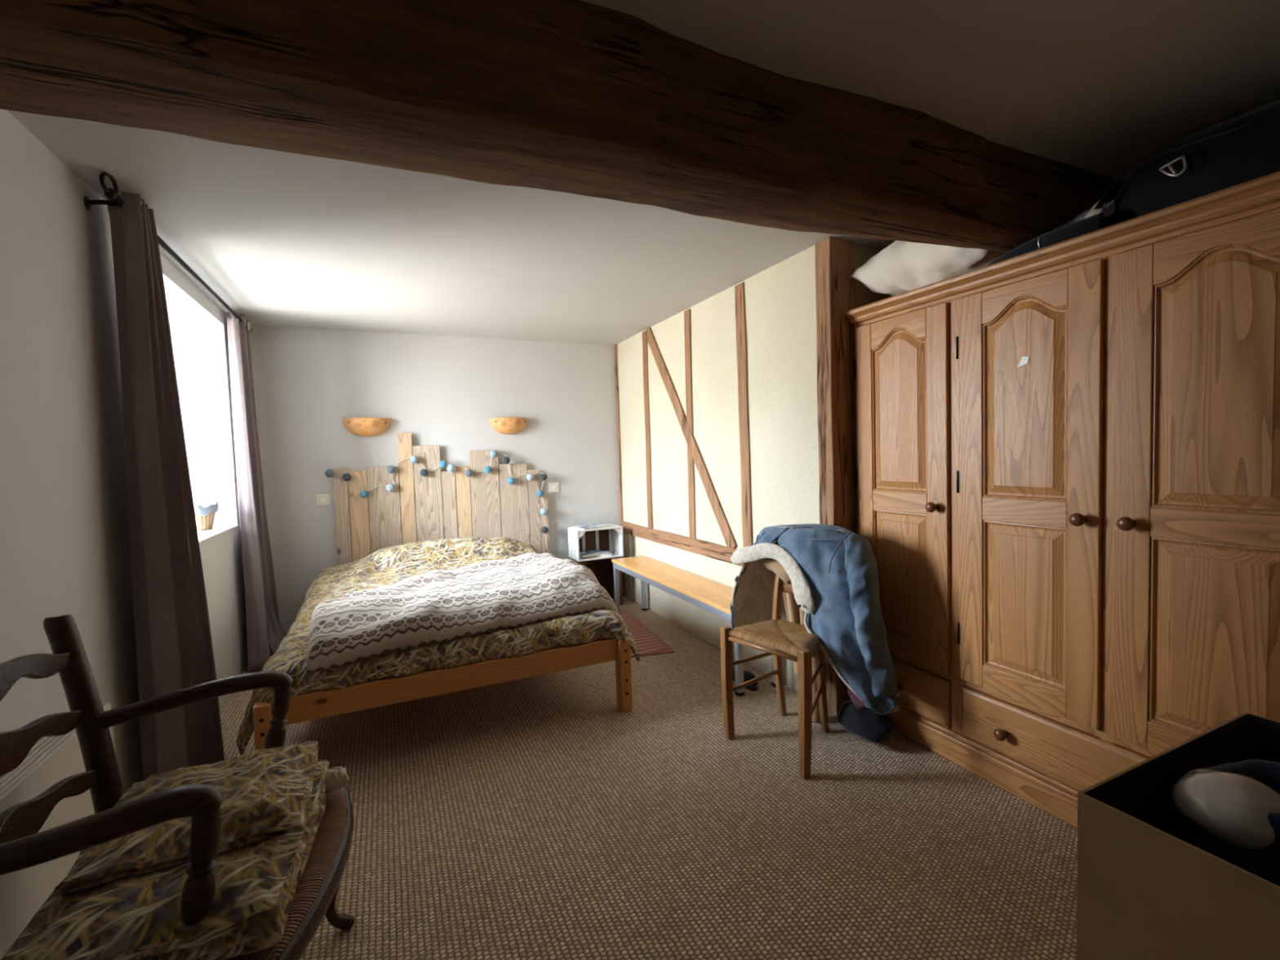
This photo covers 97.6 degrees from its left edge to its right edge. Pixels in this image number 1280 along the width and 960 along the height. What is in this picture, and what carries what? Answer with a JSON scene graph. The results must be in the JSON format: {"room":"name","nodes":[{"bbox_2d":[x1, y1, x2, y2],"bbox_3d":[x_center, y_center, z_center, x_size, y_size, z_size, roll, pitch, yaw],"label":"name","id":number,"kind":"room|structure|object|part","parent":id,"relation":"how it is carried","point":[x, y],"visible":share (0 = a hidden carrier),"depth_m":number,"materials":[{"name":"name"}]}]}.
{"room":"bedroom","nodes":[
{"label":"bedroom","id":0,"kind":"room"},
{"bbox_2d":[0,109,248,792],"bbox_3d":[-1.570,0.165,0.894,0.450,2.185,6.120,-3,3,-24],"label":"wall","id":1,"kind":"structure","parent":0,"point":[64,544],"depth_m":1.70,"materials":[{"name":"white paint"}]},
{"bbox_2d":[0,702,115,959],"bbox_3d":[-1.297,0.859,1.065,0.118,0.444,1.072,-3,3,-24],"label":"radiator","id":2,"kind":"object","parent":1,"relation":"attached to","point":[51,760],"visible":0.3,"depth_m":1.24,"materials":[{"name":"white metal"}]},
{"bbox_3d":[-1.502,0.843,1.557,0.075,0.422,0.006,-3,3,-24],"label":"panel","id":3,"kind":"part","parent":2,"relation":"part of","materials":[{"name":"white metal"}]},
{"bbox_2d":[83,171,252,331],"bbox_3d":[-2.143,-0.958,2.683,0.113,0.090,2.096,-3,3,-24],"label":"curtain rod","id":4,"kind":"object","parent":1,"relation":"attached to","point":[111,193],"visible":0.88,"depth_m":2.13,"materials":[{"name":"black metal"}]},
{"bbox_2d":[106,191,224,781],"bbox_3d":[-1.765,0.117,2.107,0.183,2.159,0.622,-3,3,-24],"label":"curtain","id":5,"kind":"object","parent":4,"relation":"hanging from","point":[174,647],"visible":0.91,"depth_m":1.91,"materials":[{"name":"purple fabric"}]},
{"bbox_2d":[226,310,287,672],"bbox_3d":[-2.340,0.067,3.520,0.290,2.157,0.475,-3,3,-24],"label":"curtain","id":6,"kind":"object","parent":4,"relation":"hanging from","point":[265,631],"visible":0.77,"depth_m":3.37,"materials":[{"name":"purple fabric"}]},
{"bbox_2d":[197,524,239,543],"bbox_3d":[-2.397,0.306,2.809,0.407,0.012,1.216,-3,3,-24],"label":"window sill","id":7,"kind":"structure","parent":1,"relation":"attached to","point":[203,535],"depth_m":3.08,"materials":[{"name":"white paint"}]},
{"bbox_2d":[194,500,218,530],"bbox_3d":[-2.497,0.202,3.189,0.159,0.164,0.183,-3,3,-24],"label":"basket","id":8,"kind":"object","parent":7,"relation":"on","point":[205,514],"visible":0.67,"depth_m":3.15,"materials":[{"name":"wicker"}]},
{"bbox_2d":[0,0,1124,253],"bbox_3d":[0.241,-0.892,1.520,3.475,0.292,0.385,-3,3,-24],"label":"beam","id":9,"kind":"structure","parent":1,"relation":"attached to","point":[579,97],"depth_m":1.17,"materials":[{"name":"brown wood"}]},
{"bbox_2d":[249,324,622,633],"bbox_3d":[-1.241,-0.022,4.487,4.040,2.185,0.150,-3,3,-24],"label":"wall","id":10,"kind":"structure","parent":0,"point":[444,391],"depth_m":4.18,"materials":[{"name":"white paint"}]},
{"bbox_2d":[315,493,330,506],"bbox_3d":[-2.233,0.139,3.948,0.084,0.084,0.014,-3,3,-24],"label":"light switch","id":11,"kind":"object","parent":10,"relation":"attached to","point":[322,499],"visible":1,"depth_m":3.94,"materials":[{"name":"beige plastic"}]},
{"bbox_2d":[342,417,391,436],"bbox_3d":[-1.950,-0.377,4.004,0.318,0.130,0.116,-3,3,-24],"label":"wall sconce","id":12,"kind":"object","parent":10,"relation":"attached to","point":[362,427],"visible":1,"depth_m":3.98,"materials":[{"name":"glass"}]},
{"bbox_2d":[332,432,550,564],"bbox_3d":[-1.458,0.302,4.292,1.540,1.331,0.040,-3,3,-24],"label":"headboard","id":13,"kind":"object","parent":10,"relation":"attached to","point":[384,512],"visible":0.62,"depth_m":4.22,"materials":[{"name":"beige wood"}]},
{"bbox_2d":[324,449,548,548],"bbox_3d":[-1.464,0.198,4.230,1.572,0.826,0.057,-3,3,-24],"label":"garland","id":14,"kind":"object","parent":13,"relation":"hanging from","point":[451,468],"visible":1,"depth_m":4.22,"materials":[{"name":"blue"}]},
{"bbox_2d":[488,417,528,434],"bbox_3d":[-1.025,-0.427,4.428,0.306,0.130,0.112,-3,3,-24],"label":"wall sconce","id":15,"kind":"object","parent":10,"relation":"attached to","point":[504,425],"visible":1,"depth_m":4.40,"materials":[{"name":"glass"}]},
{"bbox_2d":[548,482,559,493],"bbox_3d":[-0.713,0.061,4.641,0.084,0.084,0.014,-3,3,-24],"label":"light switch","id":16,"kind":"object","parent":10,"relation":"attached to","point":[553,486],"visible":1,"depth_m":4.64,"materials":[{"name":"beige plastic"}]},
{"bbox_2d":[7,0,1279,344],"bbox_3d":[-0.011,-1.077,1.647,4.050,0.120,6.270,-3,3,-24],"label":"ceiling","id":17,"kind":"structure","parent":0,"point":[285,239],"depth_m":1.83,"materials":[{"name":"paint"}]},
{"bbox_2d":[219,595,1077,959],"bbox_3d":[0.018,1.227,1.739,4.150,0.120,6.270,-3,3,-24],"label":"floor","id":18,"kind":"structure","parent":0,"point":[538,817],"depth_m":1.82,"materials":[{"name":"carpet"}]},
{"bbox_2d":[0,614,354,959],"bbox_3d":[-0.915,0.755,1.137,0.602,0.946,0.686,-3,3,-24],"label":"armchair","id":19,"kind":"object","parent":18,"relation":"on","point":[21,846],"visible":0.55,"depth_m":1.09,"materials":[{"name":"brown wood"}]},
{"bbox_3d":[-1.195,0.760,1.250,0.153,0.942,0.071,-3,3,-24],"label":"post","id":20,"kind":"part","parent":19,"relation":"part of","materials":[{"name":"brown wood"}]},
{"bbox_3d":[-0.840,0.535,0.849,0.336,0.064,0.073,-3,3,-30],"label":"armrest","id":21,"kind":"part","parent":19,"relation":"part of","materials":[{"name":"brown wood"}]},
{"bbox_2d":[0,759,328,959],"bbox_3d":[-0.875,0.736,1.106,0.408,0.092,0.534,-3,3,-21],"label":"seat cushion","id":22,"kind":"object","parent":19,"relation":"on","point":[136,917],"visible":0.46,"depth_m":0.93,"materials":[{"name":"fabric"}]},
{"bbox_2d":[54,741,318,897],"bbox_3d":[-0.904,0.666,1.183,0.375,0.058,0.366,-3,3,-24],"label":"cushion","id":23,"kind":"object","parent":22,"relation":"on","point":[266,792],"visible":0.87,"depth_m":1.10,"materials":[{"name":"fabric"}]},
{"bbox_3d":[-1.056,0.525,1.357,0.368,0.065,0.053,-4,4,-40],"label":"armrest","id":24,"kind":"part","parent":19,"relation":"part of","materials":[{"name":"brown wood"}]},
{"bbox_3d":[-0.869,0.801,1.143,0.487,0.033,0.630,-3,3,-24],"label":"seat","id":25,"kind":"part","parent":19,"relation":"part of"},
{"bbox_2d":[324,765,350,792],"bbox_3d":[-0.747,0.730,1.367,0.065,0.052,0.055,-4,3,-36],"label":"insert","id":26,"kind":"object","parent":19,"relation":"on","point":[335,778],"visible":0.78,"depth_m":1.35,"materials":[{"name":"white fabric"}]},
{"bbox_3d":[-0.816,0.990,1.489,0.084,0.427,0.058,-3,3,-24],"label":"leg","id":27,"kind":"part","parent":19,"relation":"part of","materials":[{"name":"brown wood"}]},
{"bbox_2d":[252,637,632,751],"bbox_3d":[-1.145,0.952,3.294,1.530,0.352,1.980,-3,3,-24],"label":"frame","id":28,"kind":"object","parent":18,"relation":"on","point":[313,704],"visible":0.41,"depth_m":2.40,"materials":[{"name":"orange wood"}]},
{"bbox_3d":[-1.422,1.018,2.127,0.055,0.352,0.075,-3,3,-24],"label":"leg","id":29,"kind":"part","parent":28,"relation":"part of","materials":[{"name":"orange wood"}]},
{"bbox_3d":[-0.759,0.857,2.435,1.420,0.104,0.025,-3,3,-24],"label":"foot rail","id":30,"kind":"part","parent":28,"relation":"part of","materials":[{"name":"orange wood"}]},
{"bbox_3d":[-0.081,0.945,2.737,0.055,0.352,0.075,-3,3,-24],"label":"leg","id":31,"kind":"part","parent":28,"relation":"part of","materials":[{"name":"orange wood"}]},
{"bbox_3d":[-1.175,0.731,3.333,1.430,0.120,1.850,-3,3,-24],"label":"mattress","id":32,"kind":"object","parent":28,"relation":"on","visible":0},
{"bbox_2d":[235,536,639,755],"bbox_3d":[-1.147,0.706,3.286,1.700,0.518,1.989,-3,3,-24],"label":"duvet","id":33,"kind":"object","parent":32,"relation":"on","point":[389,566],"visible":0.53,"depth_m":2.62,"materials":[{"name":"fabric"}]},
{"bbox_2d":[306,552,618,673],"bbox_3d":[-0.921,0.632,3.024,1.457,0.268,1.256,-3,3,-24],"label":"fleece blanket","id":34,"kind":"object","parent":33,"relation":"on","point":[434,606],"visible":1,"depth_m":2.61,"materials":[{"name":"white fabric"}]},
{"bbox_2d":[572,556,622,605],"bbox_3d":[-0.355,0.834,4.636,0.350,0.404,0.232,-3,3,-24],"label":"nightstand","id":35,"kind":"object","parent":18,"relation":"on","point":[602,569],"visible":0.17,"depth_m":4.76,"materials":[{"name":"brown wood"}]},
{"bbox_3d":[-0.507,0.843,4.563,0.012,0.404,0.224,-3,3,-24],"label":"panel","id":36,"kind":"part","parent":35,"relation":"part of","materials":[{"name":"wood"}]},
{"bbox_2d":[567,523,623,561],"bbox_3d":[-0.368,0.509,4.614,0.390,0.247,0.262,-3,3,-24],"label":"crate","id":37,"kind":"object","parent":35,"relation":"on","point":[608,538],"visible":0.77,"depth_m":4.67,"materials":[{"name":"white wood"}]},
{"bbox_3d":[-0.538,0.518,4.532,0.012,0.247,0.254,-3,3,-24],"label":"panel","id":38,"kind":"part","parent":37,"relation":"part of","materials":[{"name":"white wood"}]},
{"bbox_2d":[570,523,612,529],"bbox_3d":[-0.399,0.380,4.594,0.272,0.012,0.202,-4,4,-39],"label":"magazine","id":39,"kind":"object","parent":37,"relation":"on","point":[593,526],"visible":1,"depth_m":4.56,"materials":[{"name":"white paper"}]},
{"bbox_2d":[582,550,611,558],"bbox_3d":[-0.360,0.609,4.609,0.242,0.020,0.182,-2,3,-7],"label":"magazine","id":40,"kind":"object","parent":37,"relation":"in","point":[609,554],"visible":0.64,"depth_m":4.53,"materials":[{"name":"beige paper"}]},
{"bbox_2d":[579,549,608,556],"bbox_3d":[-0.398,0.597,4.569,0.222,0.010,0.172,-4,3,-33],"label":"magazine","id":41,"kind":"object","parent":40,"relation":"on","point":[592,553],"visible":0.79,"depth_m":4.54,"materials":[{"name":"white paper"}]},
{"bbox_3d":[-0.370,0.392,4.605,0.366,0.012,0.256,-3,3,-24],"label":"panel","id":42,"kind":"part","parent":37,"relation":"part of","materials":[{"name":"white wood"}]},
{"bbox_3d":[-0.363,0.626,4.617,0.366,0.012,0.256,-3,3,-24],"label":"panel","id":43,"kind":"part","parent":37,"relation":"part of","materials":[{"name":"white wood"}]},
{"bbox_3d":[-0.194,0.499,4.688,0.012,0.247,0.254,-3,3,-24],"label":"panel","id":44,"kind":"part","parent":37,"relation":"part of","materials":[{"name":"white wood"}]},
{"bbox_3d":[-0.360,0.639,4.624,0.326,0.012,0.226,-3,3,-24],"label":"panel","id":45,"kind":"part","parent":35,"relation":"part of","materials":[{"name":"wood"}]},
{"bbox_3d":[-0.199,0.826,4.703,0.012,0.404,0.224,-3,3,-24],"label":"panel","id":46,"kind":"part","parent":35,"relation":"part of","materials":[{"name":"brown wood"}]},
{"bbox_2d":[618,609,675,657],"bbox_3d":[-0.259,1.061,3.829,0.767,0.018,1.014,-3,3,-24],"label":"rag rug","id":47,"kind":"object","parent":18,"relation":"on","point":[646,642],"visible":0.15,"depth_m":3.70,"materials":[{"name":"red fabric"}]},
{"bbox_2d":[611,555,776,696],"bbox_3d":[0.265,0.850,3.640,0.270,0.430,1.715,-3,3,-24],"label":"bench","id":48,"kind":"object","parent":18,"relation":"on","point":[714,597],"visible":0.66,"depth_m":3.49,"materials":[{"name":"brown wood"}]},
{"bbox_3d":[-0.179,0.855,4.338,0.032,0.356,0.032,-3,3,-24],"label":"leg","id":49,"kind":"part","parent":48,"relation":"part of","materials":[{"name":"grey metal"}]},
{"bbox_3d":[0.030,0.844,4.433,0.032,0.356,0.032,-3,3,-24],"label":"leg","id":50,"kind":"part","parent":48,"relation":"part of","materials":[{"name":"grey metal"}]},
{"bbox_3d":[0.258,0.678,3.634,0.262,0.039,1.680,-3,3,-24],"label":"steel frame","id":51,"kind":"part","parent":48,"relation":"part of","materials":[{"name":"grey metal"}]},
{"bbox_3d":[0.502,0.906,2.847,0.032,0.356,0.032,-3,3,-24],"label":"leg","id":52,"kind":"part","parent":48,"relation":"part of","materials":[{"name":"grey metal"}]},
{"bbox_3d":[0.711,0.895,2.942,0.032,0.356,0.032,-3,3,-24],"label":"leg","id":53,"kind":"part","parent":48,"relation":"part of","materials":[{"name":"grey metal"}]},
{"bbox_2d":[733,666,758,690],"bbox_3d":[0.540,1.047,3.022,0.082,0.077,0.270,-3,3,-24],"label":"shoe","id":54,"kind":"object","parent":18,"relation":"on","point":[748,675],"visible":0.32,"depth_m":2.92,"materials":[{"name":"black fabric"}]},
{"bbox_2d":[720,573,829,778],"bbox_3d":[0.646,0.678,2.372,0.492,0.880,0.490,-3,3,-24],"label":"chair","id":55,"kind":"object","parent":18,"relation":"on","point":[776,633],"visible":0.86,"depth_m":2.43,"materials":[{"name":"brown wood"}]},
{"bbox_3d":[0.384,0.889,2.465,0.054,0.466,0.132,-1,3,9],"label":"leg","id":56,"kind":"part","parent":55,"relation":"part of","materials":[{"name":"brown wood"}]},
{"bbox_3d":[0.511,0.703,2.334,0.123,0.022,0.400,-3,3,-24],"label":"seat rail","id":57,"kind":"part","parent":55,"relation":"part of","materials":[{"name":"brown wood"}]},
{"bbox_3d":[0.624,0.673,2.425,0.301,0.043,0.420,-4,4,-39],"label":"seat","id":58,"kind":"part","parent":55,"relation":"part of","materials":[{"name":"beige wicker"}]},
{"bbox_3d":[0.671,0.664,2.625,0.100,0.878,0.049,-3,3,-24],"label":"leg","id":59,"kind":"part","parent":55,"relation":"part of","materials":[{"name":"brown wood"}]},
{"bbox_2d":[773,541,826,693],"bbox_3d":[0.755,0.617,2.609,0.127,0.675,0.266,-3,3,-24],"label":"trousers","id":60,"kind":"object","parent":55,"relation":"hanging from","point":[794,614],"visible":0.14,"depth_m":2.64,"materials":[{"name":"beige fabric"}]},
{"bbox_3d":[0.636,0.896,2.154,0.055,0.466,0.128,-1,3,18],"label":"leg","id":61,"kind":"part","parent":55,"relation":"part of","materials":[{"name":"brown wood"}]},
{"bbox_2d":[729,523,898,715],"bbox_3d":[0.748,0.559,2.515,0.326,0.714,0.849,-4,4,-39],"label":"denim jacket","id":62,"kind":"object","parent":55,"relation":"hanging from","point":[832,571],"visible":0.9,"depth_m":2.30,"materials":[{"name":"blue fabric"}]},
{"bbox_2d":[763,558,791,582],"bbox_3d":[0.648,0.395,2.541,0.038,0.140,0.195,-4,4,-37],"label":"scarf","id":63,"kind":"object","parent":62,"relation":"in","point":[773,565],"visible":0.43,"depth_m":2.55,"materials":[{"name":"beige fabric"}]},
{"bbox_3d":[0.722,0.697,2.306,0.022,0.022,0.309,0,3,32],"label":"seat rail","id":64,"kind":"part","parent":55,"relation":"part of","materials":[{"name":"brown wood"}]},
{"bbox_3d":[0.815,0.667,2.460,0.096,0.877,0.049,-3,3,-24],"label":"leg","id":65,"kind":"part","parent":55,"relation":"part of","materials":[{"name":"brown wood"}]},
{"bbox_2d":[812,692,820,722],"bbox_3d":[0.796,0.949,2.558,0.060,0.296,0.070,-3,3,-24],"label":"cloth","id":66,"kind":"object","parent":18,"relation":"on","point":[815,716],"visible":0.12,"depth_m":2.53,"materials":[{"name":"beige fabric"}]},
{"bbox_2d":[836,701,895,742],"bbox_3d":[0.962,1.027,2.397,0.165,0.145,0.263,-3,3,-24],"label":"backpack","id":67,"kind":"object","parent":18,"relation":"on","point":[873,726],"visible":0.77,"depth_m":2.33,"materials":[{"name":"black fabric"}]},
{"bbox_2d":[847,688,868,709],"bbox_3d":[0.951,0.921,2.388,0.110,0.105,0.119,-3,3,-24],"label":"cloth bundle","id":68,"kind":"object","parent":67,"relation":"on","point":[859,704],"visible":0.3,"depth_m":2.36,"materials":[{"name":"fabric"}]},
{"bbox_2d":[844,171,1279,828],"bbox_3d":[1.588,0.172,1.991,0.682,1.860,1.602,-3,3,-24],"label":"wardrobe","id":69,"kind":"object","parent":18,"relation":"on","point":[1067,470],"visible":0.93,"depth_m":1.74,"materials":[{"name":"brown wood"}]},
{"bbox_3d":[1.095,0.888,2.390,0.045,0.042,0.042,-3,3,-24],"label":"knob","id":70,"kind":"part","parent":69,"relation":"part of","materials":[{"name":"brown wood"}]},
{"bbox_3d":[1.089,-0.290,2.350,0.016,0.684,0.278,-3,3,-24],"label":"raised panel","id":71,"kind":"part","parent":69,"relation":"part of","materials":[{"name":"brown wood"}]},
{"bbox_3d":[1.111,0.401,2.384,0.016,0.539,0.278,-3,3,-24],"label":"raised panel","id":72,"kind":"part","parent":69,"relation":"part of","materials":[{"name":"brown wood"}]},
{"bbox_3d":[1.099,0.036,2.366,0.022,1.437,0.450,-3,3,-24],"label":"door","id":73,"kind":"part","parent":69,"relation":"part of","materials":[{"name":"brown wood"}]},
{"bbox_3d":[1.125,0.880,2.407,0.024,0.192,0.448,-3,3,-24],"label":"drawer","id":74,"kind":"part","parent":69,"relation":"part of","materials":[{"name":"brown wood"}]},
{"bbox_2d":[848,240,1005,296],"bbox_3d":[1.364,-0.930,2.401,0.640,0.341,0.620,-3,3,-27],"label":"pillow","id":75,"kind":"object","parent":69,"relation":"on","point":[900,267],"visible":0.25,"depth_m":2.29,"materials":[{"name":"white fabric"}]},
{"bbox_3d":[1.144,0.106,2.193,0.045,0.042,0.042,-3,3,-24],"label":"knob","id":76,"kind":"part","parent":69,"relation":"part of","materials":[{"name":"brown wood"}]},
{"bbox_3d":[1.280,0.901,1.985,0.045,0.042,0.042,-3,3,-24],"label":"knob","id":77,"kind":"part","parent":69,"relation":"part of","materials":[{"name":"brown wood"}]},
{"bbox_3d":[1.353,0.783,1.933,0.023,0.024,1.540,-3,3,-24],"label":"cross rail","id":78,"kind":"part","parent":69,"relation":"part of","materials":[{"name":"brown wood"}]},
{"bbox_3d":[1.320,0.417,1.927,0.016,0.539,0.282,-3,3,-24],"label":"raised panel","id":79,"kind":"part","parent":69,"relation":"part of","materials":[{"name":"brown wood"}]},
{"bbox_3d":[1.298,-0.275,1.893,0.016,0.684,0.282,-3,3,-24],"label":"raised panel","id":80,"kind":"part","parent":69,"relation":"part of","materials":[{"name":"brown wood"}]},
{"bbox_3d":[1.308,0.051,1.909,0.022,1.437,0.454,-3,3,-24],"label":"door","id":81,"kind":"part","parent":69,"relation":"part of","materials":[{"name":"brown wood"}]},
{"bbox_3d":[1.435,0.903,1.727,0.024,0.192,0.941,-3,3,-24],"label":"drawer","id":82,"kind":"part","parent":69,"relation":"part of","materials":[{"name":"brown wood"}]},
{"bbox_3d":[1.564,-0.727,1.950,0.671,0.060,1.602,-3,3,-24],"label":"cornice","id":83,"kind":"part","parent":69,"relation":"part of","materials":[{"name":"brown wood"}]},
{"bbox_3d":[1.306,-0.685,1.861,0.023,0.028,1.540,-3,3,-24],"label":"cross rail","id":84,"kind":"part","parent":69,"relation":"part of","materials":[{"name":"brown wood"}]},
{"bbox_3d":[1.355,0.122,1.732,0.045,0.042,0.042,-3,3,-24],"label":"knob","id":85,"kind":"part","parent":69,"relation":"part of","materials":[{"name":"brown wood"}]},
{"bbox_2d":[1053,199,1115,230],"bbox_3d":[1.417,-0.831,1.796,0.059,0.083,0.180,-3,3,-24],"label":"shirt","id":86,"kind":"object","parent":69,"relation":"on","point":[1109,207],"visible":0.38,"depth_m":1.75,"materials":[{"name":"fabric"}]},
{"bbox_2d":[1084,200,1106,218],"bbox_3d":[1.401,-0.829,1.761,0.042,0.083,0.112,-3,3,-16],"label":"cloth","id":87,"kind":"object","parent":69,"relation":"on","point":[1092,211],"visible":0.31,"depth_m":1.73,"materials":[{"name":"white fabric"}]},
{"bbox_3d":[1.407,0.126,1.618,0.045,0.042,0.042,-3,3,-24],"label":"knob","id":88,"kind":"part","parent":69,"relation":"part of","materials":[{"name":"brown wood"}]},
{"bbox_2d":[986,100,1279,266],"bbox_3d":[1.633,-0.872,1.724,0.565,0.248,1.171,-3,3,-24],"label":"duffel bag","id":89,"kind":"object","parent":69,"relation":"on","point":[1244,148],"visible":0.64,"depth_m":1.51,"materials":[{"name":"black fabric"}]},
{"bbox_3d":[1.512,0.067,1.463,0.022,1.437,0.455,-3,3,-24],"label":"door","id":90,"kind":"part","parent":69,"relation":"part of","materials":[{"name":"brown wood"}]},
{"bbox_3d":[1.524,0.432,1.481,0.016,0.539,0.283,-3,3,-24],"label":"raised panel","id":91,"kind":"part","parent":69,"relation":"part of","materials":[{"name":"brown wood"}]},
{"bbox_3d":[1.502,-0.259,1.447,0.016,0.684,0.283,-3,3,-24],"label":"raised panel","id":92,"kind":"part","parent":69,"relation":"part of","materials":[{"name":"brown wood"}]},
{"bbox_2d":[1076,711,1279,959],"bbox_3d":[1.220,0.865,0.964,0.670,0.600,0.484,-3,3,-24],"label":"cardboard box","id":93,"kind":"object","parent":18,"relation":"on","point":[1144,892],"visible":0.9,"depth_m":0.96,"materials":[{"name":"brown cardboard"}]},
{"bbox_3d":[0.918,0.882,0.826,0.006,0.600,0.472,-3,3,-24],"label":"panel","id":94,"kind":"part","parent":93,"relation":"part of","materials":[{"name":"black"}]},
{"bbox_2d":[1170,768,1279,849],"bbox_3d":[1.124,0.621,1.061,0.197,0.125,0.171,-3,3,-24],"label":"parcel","id":95,"kind":"object","parent":93,"relation":"in","point":[1235,808],"visible":0.87,"depth_m":1.02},
{"bbox_3d":[1.522,0.849,1.101,0.006,0.600,0.472,-3,3,-24],"label":"panel","id":96,"kind":"part","parent":93,"relation":"part of","materials":[{"name":"black cardboard"}]},
{"bbox_3d":[1.215,0.727,0.957,0.657,0.057,0.472,-3,3,-24],"label":"liner","id":97,"kind":"object","parent":93,"relation":"in","visible":0},
{"bbox_2d":[1161,759,1279,886],"bbox_3d":[1.227,0.645,1.077,0.392,0.147,0.255,-3,3,-24],"label":"garment","id":98,"kind":"object","parent":97,"relation":"on","point":[1264,863],"visible":0.36,"depth_m":1.03,"materials":[{"name":"fabric"}]},
{"bbox_2d":[617,244,819,692],"bbox_3d":[0.396,-0.040,3.788,0.130,2.185,2.480,-3,3,-24],"label":"wall","id":99,"kind":"structure","parent":0,"point":[780,299],"depth_m":3.35,"materials":[{"name":"beige paint"}]},
{"bbox_2d":[613,343,626,595],"bbox_3d":[-0.166,-0.075,4.869,0.035,2.185,0.052,-3,3,-24],"label":"trim","id":100,"kind":"structure","parent":99,"relation":"attached to","point":[616,379],"depth_m":4.84,"materials":[{"name":"brown wood"}]},
{"bbox_2d":[641,330,653,528],"bbox_3d":[0.067,-0.382,4.323,0.033,1.515,0.080,-3,3,-24],"label":"trim","id":101,"kind":"structure","parent":99,"relation":"attached to","point":[645,350],"depth_m":4.31,"materials":[{"name":"brown wood"}]},
{"bbox_2d":[621,520,742,566],"bbox_3d":[0.362,0.438,3.764,0.040,0.108,2.435,-3,3,-24],"label":"trim","id":102,"kind":"structure","parent":99,"relation":"attached to","point":[718,552],"depth_m":3.87,"materials":[{"name":"brown wood"}]},
{"bbox_2d":[684,308,696,538],"bbox_3d":[0.341,-0.361,3.724,0.033,1.516,0.086,-3,3,-24],"label":"trim","id":103,"kind":"structure","parent":99,"relation":"attached to","point":[687,320],"depth_m":3.71,"materials":[{"name":"brown wood"}]},
{"bbox_2d":[644,327,737,548],"bbox_3d":[0.313,-0.362,3.778,0.038,1.560,1.146,-3,3,-24],"label":"trim","id":104,"kind":"structure","parent":99,"relation":"attached to","point":[717,509],"depth_m":3.68,"materials":[{"name":"brown wood"}]},
{"bbox_2d":[734,282,753,547],"bbox_3d":[0.596,-0.342,3.166,0.033,1.516,0.107,-3,3,-24],"label":"wall beam","id":105,"kind":"structure","parent":99,"relation":"attached to","point":[740,297],"depth_m":3.15,"materials":[{"name":"brown wood"}]},
{"bbox_2d":[853,245,891,308],"bbox_3d":[1.251,-0.021,2.826,0.625,2.185,0.100,-3,3,-24],"label":"wall","id":106,"kind":"structure","parent":0,"point":[864,295],"depth_m":2.65,"materials":[{"name":"beige paint"}]},
{"bbox_2d":[814,236,857,715],"bbox_3d":[0.925,0.000,2.620,0.149,2.185,0.095,-3,3,-24],"label":"wooden post","id":107,"kind":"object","parent":106,"relation":"attached to","point":[834,256],"depth_m":2.56,"materials":[{"name":"brown wood"}]}
]}

